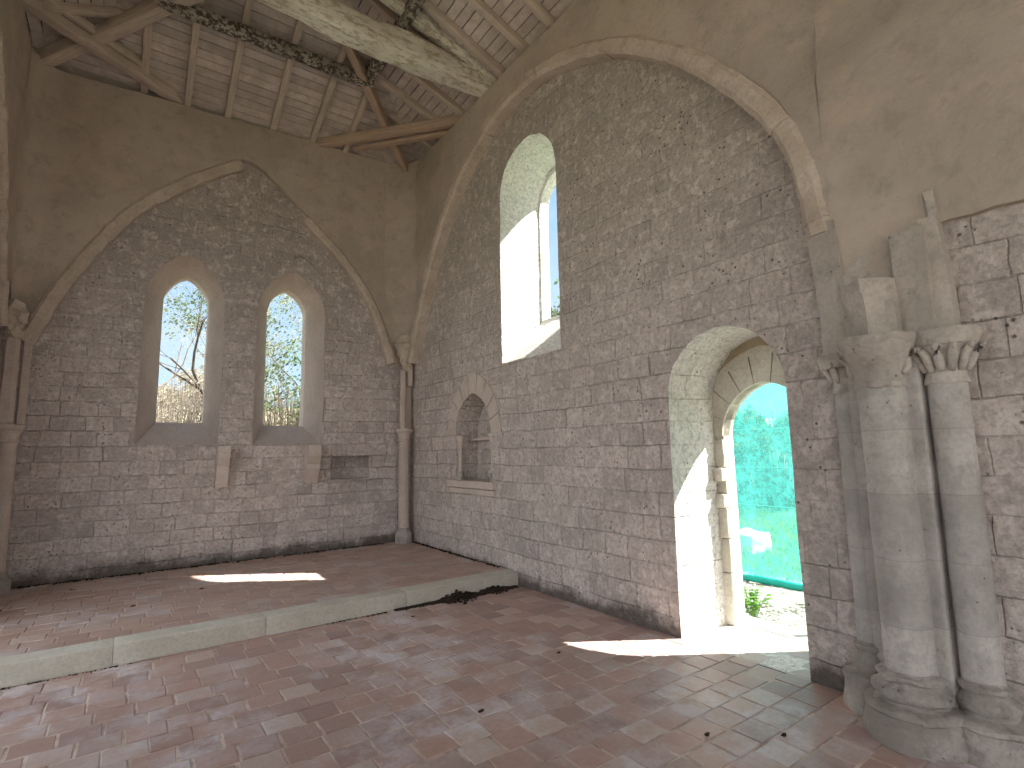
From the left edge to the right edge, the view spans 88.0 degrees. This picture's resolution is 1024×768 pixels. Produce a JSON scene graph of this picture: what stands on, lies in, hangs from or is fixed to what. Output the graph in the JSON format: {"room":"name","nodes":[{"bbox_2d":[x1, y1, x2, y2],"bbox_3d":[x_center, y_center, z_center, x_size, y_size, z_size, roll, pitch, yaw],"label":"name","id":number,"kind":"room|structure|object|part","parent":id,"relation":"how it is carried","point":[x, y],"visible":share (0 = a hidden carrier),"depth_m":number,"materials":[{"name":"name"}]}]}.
{"room":"church","nodes":[
{"label":"church","id":0,"kind":"room"},
{"bbox_2d":[0,0,39,303],"bbox_3d":[-2.738,-1.462,1.207,0.889,6.600,13.200,4,-9,-35],"label":"wall","id":1,"kind":"structure","parent":0,"point":[16,41],"depth_m":6.01,"materials":[{"name":"paint"}]},
{"bbox_2d":[0,10,9,325],"bbox_3d":[-4.869,-2.407,4.830,0.182,3.160,3.573,4,-9,-35],"label":"rib","id":2,"kind":"object","parent":1,"relation":"attached to","point":[4,156],"visible":1,"depth_m":5.68,"materials":[{"name":"stone"}]},
{"bbox_2d":[2,298,28,341],"bbox_3d":[-5.798,-0.673,6.152,0.269,0.639,0.262,4,-9,-35],"label":"corbel","id":3,"kind":"object","parent":1,"relation":"attached to","point":[17,319],"visible":0.67,"depth_m":6.12,"materials":[{"name":"stone"}]},
{"bbox_2d":[23,0,123,17],"bbox_3d":[-5.326,-4.327,6.089,1.505,0.685,0.099,4,-9,-35],"label":"rafter","id":4,"kind":"object","parent":1,"relation":"on","point":[76,9],"visible":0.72,"depth_m":6.25,"materials":[{"name":"brown wood"}]},
{"bbox_2d":[35,0,204,66],"bbox_3d":[-4.225,-4.585,6.431,3.535,1.096,0.161,-2,-7,9],"label":"beam","id":5,"kind":"structure","parent":1,"relation":"on","point":[146,13],"depth_m":6.48,"materials":[{"name":"brown wood"}]},
{"bbox_2d":[157,0,373,89],"bbox_3d":[-3.142,-4.516,7.082,2.650,0.164,0.140,4,-9,-35],"label":"purlin","id":6,"kind":"object","parent":5,"relation":"on","point":[195,13],"visible":0.95,"depth_m":6.95,"materials":[{"name":"wood"}]},
{"bbox_2d":[0,49,419,587],"bbox_3d":[-3.918,-0.681,7.830,7.000,6.654,1.256,4,-9,-35],"label":"wall","id":7,"kind":"structure","parent":0,"point":[102,487],"depth_m":7.36,"materials":[{"name":"stone"}]},
{"bbox_2d":[22,0,193,107],"bbox_3d":[-5.155,-4.181,6.604,0.151,0.206,2.458,-4,-8,22],"label":"tie","id":8,"kind":"object","parent":7,"relation":"on","point":[58,22],"visible":0.91,"depth_m":6.59,"materials":[{"name":"brown wood"}]},
{"bbox_2d":[42,0,182,93],"bbox_3d":[-5.067,-4.303,6.597,0.088,0.181,2.522,-4,-8,21],"label":"tie","id":9,"kind":"object","parent":8,"relation":"on","point":[80,21],"visible":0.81,"depth_m":6.70,"materials":[{"name":"brown wood"}]},
{"bbox_2d":[20,160,242,345],"bbox_3d":[-4.938,-1.900,7.093,2.293,3.036,0.191,4,-9,-35],"label":"rib","id":10,"kind":"object","parent":7,"relation":"attached to","point":[44,311],"visible":0.98,"depth_m":6.82,"materials":[{"name":"stone"}]},
{"bbox_2d":[141,23,152,94],"bbox_3d":[-4.926,-4.163,7.128,0.091,0.741,1.656,4,-9,-35],"label":"rafter","id":11,"kind":"object","parent":7,"relation":"on","point":[147,38],"visible":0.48,"depth_m":6.86,"materials":[{"name":"brown wood"}]},
{"bbox_2d":[184,1,203,106],"bbox_3d":[-4.376,-4.264,7.229,0.092,0.947,2.154,4,-9,-35],"label":"rafter","id":12,"kind":"object","parent":7,"relation":"on","point":[195,33],"visible":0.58,"depth_m":7.08,"materials":[{"name":"brown wood"}]},
{"bbox_2d":[214,446,230,487],"bbox_3d":[-3.974,1.138,7.276,0.162,0.579,0.281,4,-9,-35],"label":"stone corbel","id":13,"kind":"object","parent":7,"relation":"attached to","point":[223,453],"visible":1,"depth_m":7.22,"materials":[{"name":"beige stone"}]},
{"bbox_2d":[224,0,253,117],"bbox_3d":[-3.813,-4.363,7.332,0.091,1.151,2.666,4,-9,-35],"label":"rafter","id":14,"kind":"object","parent":7,"relation":"on","point":[247,9],"visible":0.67,"depth_m":7.25,"materials":[{"name":"brown wood"}]},
{"bbox_2d":[269,20,303,130],"bbox_3d":[-3.243,-4.391,7.598,0.093,1.250,2.905,4,-9,-35],"label":"rafter","id":15,"kind":"object","parent":7,"relation":"on","point":[299,25],"visible":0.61,"depth_m":7.59,"materials":[{"name":"brown wood"}]},
{"bbox_2d":[294,254,322,275],"bbox_3d":[-3.211,-1.889,8.373,0.446,0.305,0.089,4,-9,-35],"label":"trim","id":16,"kind":"structure","parent":7,"relation":"attached to","point":[303,256],"depth_m":8.36,"materials":[{"name":"stone"}]},
{"bbox_2d":[304,445,321,483],"bbox_3d":[-3.000,1.208,7.971,0.190,0.578,0.281,4,-9,-35],"label":"stone corbel","id":17,"kind":"object","parent":7,"relation":"attached to","point":[312,452],"visible":1,"depth_m":7.92,"materials":[{"name":"beige stone"}]},
{"bbox_2d":[309,44,345,143],"bbox_3d":[-2.924,-4.200,8.173,0.096,1.006,2.306,4,-9,-35],"label":"rafter","id":18,"kind":"object","parent":7,"relation":"on","point":[341,55],"visible":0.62,"depth_m":7.99,"materials":[{"name":"brown wood"}]},
{"bbox_2d":[302,217,395,364],"bbox_3d":[-2.651,-1.481,8.682,1.568,2.275,0.190,4,-9,-35],"label":"rib","id":19,"kind":"object","parent":7,"relation":"attached to","point":[311,226],"visible":1,"depth_m":8.74,"materials":[{"name":"stone"}]},
{"bbox_2d":[327,478,373,482],"bbox_3d":[-2.549,1.529,8.385,0.754,0.035,0.060,4,-9,-35],"label":"sill","id":20,"kind":"structure","parent":7,"relation":"attached to","point":[334,481],"depth_m":8.34,"materials":[{"name":"stone"}]},
{"bbox_2d":[342,92,367,152],"bbox_3d":[-2.651,-4.037,8.669,0.093,0.796,1.785,4,-9,-35],"label":"rafter","id":21,"kind":"object","parent":7,"relation":"on","point":[364,100],"visible":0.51,"depth_m":8.35,"materials":[{"name":"brown wood"}]},
{"bbox_2d":[24,0,574,163],"bbox_3d":[-0.312,-5.139,3.282,7.527,1.685,14.300,4,-9,-35],"label":"ceiling","id":22,"kind":"structure","parent":0,"point":[261,70],"depth_m":7.27,"materials":[{"name":"brown wood"}]},
{"bbox_2d":[0,586,976,767],"bbox_3d":[0.998,1.768,0.907,6.680,0.125,10.100,4,-9,-35],"label":"floor","id":23,"kind":"structure","parent":0,"point":[392,689],"depth_m":3.38,"materials":[{"name":"tile"}]},
{"bbox_2d":[0,541,517,688],"bbox_3d":[-2.945,2.355,6.084,5.240,0.164,3.080,4,-9,-35],"label":"platform","id":24,"kind":"object","parent":23,"relation":"on","point":[48,631],"visible":0.98,"depth_m":5.33,"materials":[{"name":"tile"}]},
{"bbox_2d":[0,338,32,594],"bbox_3d":[-5.693,0.893,5.955,0.286,2.817,0.288,1,-7,-13],"label":"column","id":25,"kind":"structure","parent":24,"relation":"on","point":[10,433],"depth_m":5.95,"materials":[{"name":"stone"}]},
{"bbox_2d":[11,542,499,588],"bbox_3d":[-3.133,2.431,7.309,5.734,0.027,2.217,0,-7,-8],"label":"debris","id":26,"kind":"object","parent":24,"relation":"on","point":[419,543],"visible":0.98,"depth_m":7.11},
{"bbox_2d":[395,364,412,543],"bbox_3d":[-1.781,1.099,8.844,0.290,2.998,0.358,-4,-8,24],"label":"column","id":27,"kind":"structure","parent":24,"relation":"on","point":[403,535],"depth_m":8.73,"materials":[{"name":"stone"}]},
{"bbox_2d":[0,585,518,689],"bbox_3d":[-1.837,2.211,4.822,4.835,0.104,0.307,4,-9,-35],"label":"debris","id":28,"kind":"object","parent":23,"relation":"on","point":[455,597],"visible":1,"depth_m":5.75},
{"bbox_2d":[741,615,807,642],"bbox_3d":[2.420,2.169,4.556,0.266,0.079,1.084,4,-9,-35],"label":"threshold stone","id":29,"kind":"object","parent":23,"relation":"on","point":[783,630],"visible":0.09,"depth_m":4.65,"materials":[{"name":"white stone"}]},
{"bbox_2d":[816,325,1023,767],"bbox_3d":[2.262,0.836,3.048,0.629,2.250,0.960,4,-9,-35],"label":"pier","id":30,"kind":"object","parent":23,"relation":"on","point":[926,679],"visible":1,"depth_m":2.92,"materials":[{"name":"stone"}]},
{"bbox_2d":[805,190,960,354],"bbox_3d":[2.244,-0.661,3.316,0.421,0.928,0.804,4,-9,-35],"label":"rib springer","id":31,"kind":"object","parent":30,"relation":"on","point":[921,293],"visible":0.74,"depth_m":3.13,"materials":[{"name":"stone"}]},
{"bbox_2d":[384,0,1023,719],"bbox_3d":[1.841,-1.168,4.454,1.349,6.669,13.220,4,-9,-35],"label":"wall","id":32,"kind":"structure","parent":0,"point":[682,240],"depth_m":4.72,"materials":[{"name":"stone"}]},
{"bbox_2d":[342,44,407,172],"bbox_3d":[-2.147,-4.421,7.832,0.115,1.055,3.366,-2,-7,9],"label":"beam","id":33,"kind":"structure","parent":32,"relation":"on","point":[353,55],"depth_m":8.04,"materials":[{"name":"brown wood"}]},
{"bbox_2d":[257,0,493,97],"bbox_3d":[-2.487,-4.346,5.995,5.583,0.453,0.383,4,-9,-35],"label":"tie beam","id":34,"kind":"structure","parent":32,"relation":"on","point":[391,44],"depth_m":6.54,"materials":[{"name":"beige wood"}]},
{"bbox_2d":[379,0,497,82],"bbox_3d":[-1.254,-4.716,6.800,2.614,0.873,0.139,4,-9,-35],"label":"rafter","id":35,"kind":"object","parent":34,"relation":"on","point":[422,22],"visible":0.76,"depth_m":6.94,"materials":[{"name":"wood"}]},
{"bbox_2d":[366,0,425,80],"bbox_3d":[-0.374,-4.868,5.408,0.143,0.164,6.060,4,-9,-35],"label":"purlin","id":36,"kind":"object","parent":35,"relation":"on","point":[412,7],"visible":0.58,"depth_m":6.77,"materials":[{"name":"wood"}]},
{"bbox_2d":[316,115,459,147],"bbox_3d":[-2.000,-4.010,8.459,2.720,0.218,0.128,-2,-7,10],"label":"tie","id":37,"kind":"object","parent":32,"relation":"on","point":[446,122],"visible":0.9,"depth_m":8.41,"materials":[{"name":"brown wood"}]},
{"bbox_2d":[365,0,423,38],"bbox_3d":[-1.123,-4.560,7.237,3.028,1.294,0.109,4,-9,-34],"label":"rafter","id":38,"kind":"object","parent":32,"relation":"on","point":[386,12],"visible":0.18,"depth_m":6.88,"materials":[{"name":"brown wood"}]},
{"bbox_2d":[353,130,448,152],"bbox_3d":[-1.764,-3.920,8.564,1.701,0.099,0.108,-3,-7,12],"label":"tie","id":39,"kind":"object","parent":32,"relation":"on","point":[441,134],"visible":0.96,"depth_m":8.55,"materials":[{"name":"brown wood"}]},
{"bbox_2d":[394,335,411,371],"bbox_3d":[-1.802,-0.522,9.040,0.419,0.657,0.424,4,-9,-35],"label":"corbel","id":40,"kind":"object","parent":32,"relation":"attached to","point":[402,345],"visible":0.71,"depth_m":8.93,"materials":[{"name":"stone"}]},
{"bbox_2d":[387,114,434,149],"bbox_3d":[-1.394,-4.024,8.921,1.457,0.661,0.104,4,-9,-33],"label":"rafter","id":41,"kind":"object","parent":32,"relation":"on","point":[428,144],"visible":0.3,"depth_m":8.65,"materials":[{"name":"brown wood"}]},
{"bbox_2d":[375,73,448,130],"bbox_3d":[-1.300,-4.206,8.337,2.000,0.872,0.101,4,-9,-34],"label":"rafter","id":42,"kind":"object","parent":32,"relation":"on","point":[380,78],"visible":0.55,"depth_m":8.10,"materials":[{"name":"brown wood"}]},
{"bbox_2d":[403,70,465,116],"bbox_3d":[-1.213,-4.382,7.804,2.495,1.086,0.098,4,-9,-34],"label":"rafter","id":43,"kind":"object","parent":32,"relation":"on","point":[429,86],"visible":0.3,"depth_m":7.86,"materials":[{"name":"brown wood"}]},
{"bbox_2d":[422,0,505,76],"bbox_3d":[-0.902,-4.670,6.756,3.235,1.381,0.102,4,-9,-34],"label":"rafter","id":44,"kind":"object","parent":32,"relation":"on","point":[431,8],"visible":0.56,"depth_m":6.89,"materials":[{"name":"brown wood"}]},
{"bbox_2d":[446,372,500,496],"bbox_3d":[-0.425,0.686,7.487,0.438,1.708,1.400,4,-9,-35],"label":"niche","id":45,"kind":"object","parent":32,"relation":"attached to","point":[474,383],"visible":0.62,"depth_m":7.40,"materials":[{"name":"stone"}]},
{"bbox_3d":[-0.466,1.400,7.422,0.380,0.109,1.226,4,-9,-35],"label":"sill","id":46,"kind":"part","parent":45,"relation":"part of","materials":[{"name":"stone"}]},
{"bbox_3d":[-0.526,1.487,7.352,0.147,0.088,1.164,4,-9,-35],"label":"sill","id":47,"kind":"part","parent":45,"relation":"part of","materials":[{"name":"stone"}]},
{"bbox_2d":[471,437,488,440],"bbox_3d":[-0.300,0.782,7.572,0.124,0.043,0.931,4,-9,-35],"label":"shelf","id":48,"kind":"object","parent":45,"relation":"attached to","point":[485,438],"depth_m":7.74,"materials":[{"name":"stone"}]},
{"bbox_2d":[466,0,528,52],"bbox_3d":[-0.599,-4.727,6.335,3.237,1.379,0.101,4,-9,-34],"label":"rafter","id":49,"kind":"object","parent":32,"relation":"on","point":[479,6],"visible":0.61,"depth_m":6.58,"materials":[{"name":"brown wood"}]},
{"bbox_2d":[521,0,556,28],"bbox_3d":[-0.299,-4.785,5.918,3.236,1.379,0.102,4,-9,-35],"label":"rafter","id":50,"kind":"object","parent":32,"relation":"on","point":[534,6],"visible":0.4,"depth_m":6.29,"materials":[{"name":"brown wood"}]},
{"bbox_2d":[539,166,559,321],"bbox_3d":[0.750,-1.929,7.099,0.155,2.380,1.140,4,-9,-35],"label":"window","id":51,"kind":"structure","parent":32,"relation":"in","point":[549,185],"depth_m":7.47,"materials":[{"name":"white stone"}]},
{"bbox_2d":[408,35,828,362],"bbox_3d":[0.212,-2.239,6.494,0.230,3.249,6.742,4,-9,-35],"label":"rib","id":52,"kind":"object","parent":32,"relation":"attached to","point":[717,74],"visible":0.98,"depth_m":5.09,"materials":[{"name":"stone"}]},
{"bbox_2d":[712,336,785,625],"bbox_3d":[2.268,0.757,4.630,0.228,2.822,1.800,4,-9,-35],"label":"door frame","id":53,"kind":"structure","parent":32,"relation":"in","point":[753,364],"depth_m":4.89,"materials":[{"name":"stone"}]},
{"label":"outside","id":54,"kind":"structure","parent":0,"visible":0},
{"bbox_2d":[742,571,806,629],"bbox_3d":[3.379,2.312,5.214,2.200,0.051,13.000,4,-9,-35],"label":"ground","id":55,"kind":"structure","parent":54,"point":[788,599],"depth_m":5.75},
{"bbox_2d":[744,586,773,617],"bbox_3d":[2.345,2.154,5.139,0.298,0.354,0.284,4,-9,-35],"label":"weed","id":56,"kind":"object","parent":55,"relation":"on","point":[754,606],"visible":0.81,"depth_m":5.14,"materials":[{"name":"green plant"}]},
{"bbox_2d":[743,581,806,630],"bbox_3d":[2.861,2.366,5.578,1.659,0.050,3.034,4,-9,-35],"label":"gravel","id":57,"kind":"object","parent":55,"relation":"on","point":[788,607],"visible":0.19,"depth_m":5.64,"materials":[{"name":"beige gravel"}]},
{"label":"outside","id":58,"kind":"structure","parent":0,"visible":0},
{"bbox_2d":[158,406,784,482],"bbox_3d":[-1.215,-1.236,14.803,105.000,9.893,115.000,4,-9,-35],"label":"ground","id":59,"kind":"structure","parent":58,"point":[158,406],"depth_m":49.64,"materials":[{"name":"plant"}]},
{"bbox_2d":[157,368,203,418],"bbox_3d":[-12.454,1.100,20.479,3.151,4.241,4.622,3,-8,-28],"label":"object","id":60,"kind":"object","parent":59,"relation":"on","point":[199,376],"visible":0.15,"depth_m":19.48,"materials":[{"name":"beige plant"}]},
{"bbox_2d":[156,375,270,422],"bbox_3d":[-7.662,1.483,11.969,4.058,3.735,3.842,4,-9,-35],"label":"reeds","id":61,"kind":"object","parent":59,"relation":"on","point":[194,413],"visible":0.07,"depth_m":11.58,"materials":[{"name":"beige plant"}]},
{"bbox_2d":[159,283,278,416],"bbox_3d":[-11.849,-0.622,17.133,8.249,8.085,6.677,1,-8,-18],"label":"bare tree","id":62,"kind":"object","parent":59,"relation":"on","point":[188,347],"visible":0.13,"depth_m":16.92,"materials":[{"name":"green plant"}]},
{"bbox_2d":[159,285,300,406],"bbox_3d":[-7.364,-0.999,13.182,7.816,8.812,6.044,4,-9,-35],"label":"bare tree","id":63,"kind":"object","parent":59,"relation":"on","point":[193,371],"visible":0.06,"depth_m":12.48,"materials":[{"name":"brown plant"}]},
{"bbox_2d":[163,285,301,425],"bbox_3d":[-6.080,-0.110,14.664,6.061,7.310,7.753,-1,-7,-3],"label":"leafy tree","id":64,"kind":"object","parent":59,"relation":"on","point":[285,355],"visible":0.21,"depth_m":12.65,"materials":[{"name":"green plant"}]},
{"bbox_2d":[171,295,301,421],"bbox_3d":[-6.838,0.117,17.470,8.182,6.816,5.002,2,-8,-21],"label":"bare tree","id":65,"kind":"object","parent":59,"relation":"on","point":[285,295],"visible":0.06,"depth_m":17.89,"materials":[{"name":"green plant"}]},
{"bbox_2d":[187,365,300,425],"bbox_3d":[-5.659,1.616,12.919,3.962,3.701,3.990,4,-9,-35],"label":"shrub","id":66,"kind":"object","parent":59,"relation":"on","point":[282,406],"visible":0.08,"depth_m":12.27,"materials":[{"name":"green plant"}]},
{"bbox_2d":[551,278,559,317],"bbox_3d":[1.243,-0.478,19.592,9.798,8.591,6.194,4,-9,-35],"label":"leafy tree","id":67,"kind":"object","parent":59,"relation":"on","point":[557,279],"visible":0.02,"depth_m":20.41,"materials":[{"name":"green plant"}]},
{"bbox_2d":[733,408,795,508],"bbox_3d":[7.478,1.932,15.005,6.573,3.033,6.454,4,-9,-35],"label":"shrub","id":68,"kind":"object","parent":59,"relation":"on","point":[766,478],"visible":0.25,"depth_m":14.11,"materials":[{"name":"green plant"}]},
{"bbox_2d":[733,383,802,590],"bbox_3d":[3.484,1.011,6.342,0.130,3.060,4.624,5,-10,-41],"label":"netting","id":69,"kind":"object","parent":59,"relation":"on","point":[780,581],"visible":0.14,"depth_m":6.62,"materials":[{"name":"teal"}]},
{"bbox_2d":[764,411,790,451],"bbox_3d":[9.894,2.100,17.128,3.767,2.973,3.195,-4,-8,21],"label":"leafy tree","id":70,"kind":"object","parent":59,"relation":"on","point":[787,418],"visible":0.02,"depth_m":16.55,"materials":[{"name":"green plant"}]},
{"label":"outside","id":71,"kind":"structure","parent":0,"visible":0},
{"bbox_2d":[737,494,799,579],"bbox_3d":[5.156,3.076,13.832,11.250,0.745,15.000,4,-9,-35],"label":"ground","id":72,"kind":"structure","parent":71,"point":[762,510],"depth_m":13.69,"materials":[{"name":"green plant"}]},
{"bbox_2d":[733,400,772,479],"bbox_3d":[6.737,2.106,17.143,2.962,3.159,3.821,0,-7,-7],"label":"leafy tree","id":73,"kind":"object","parent":72,"relation":"on","point":[742,411],"visible":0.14,"depth_m":16.05,"materials":[{"name":"green plant"}]},
{"bbox_2d":[740,529,772,556],"bbox_3d":[3.892,2.632,8.771,0.648,0.421,0.556,4,-9,-35],"label":"stone block","id":74,"kind":"object","parent":72,"relation":"on","point":[751,531],"visible":0.28,"depth_m":8.54,"materials":[{"name":"white stone"}]},
{"bbox_2d":[738,509,801,581],"bbox_3d":[4.856,2.842,9.979,2.892,0.258,8.416,-4,-8,25],"label":"grass","id":75,"kind":"structure","parent":72,"relation":"on","point":[794,537],"depth_m":8.93,"materials":[{"name":"green plant"}]}
]}

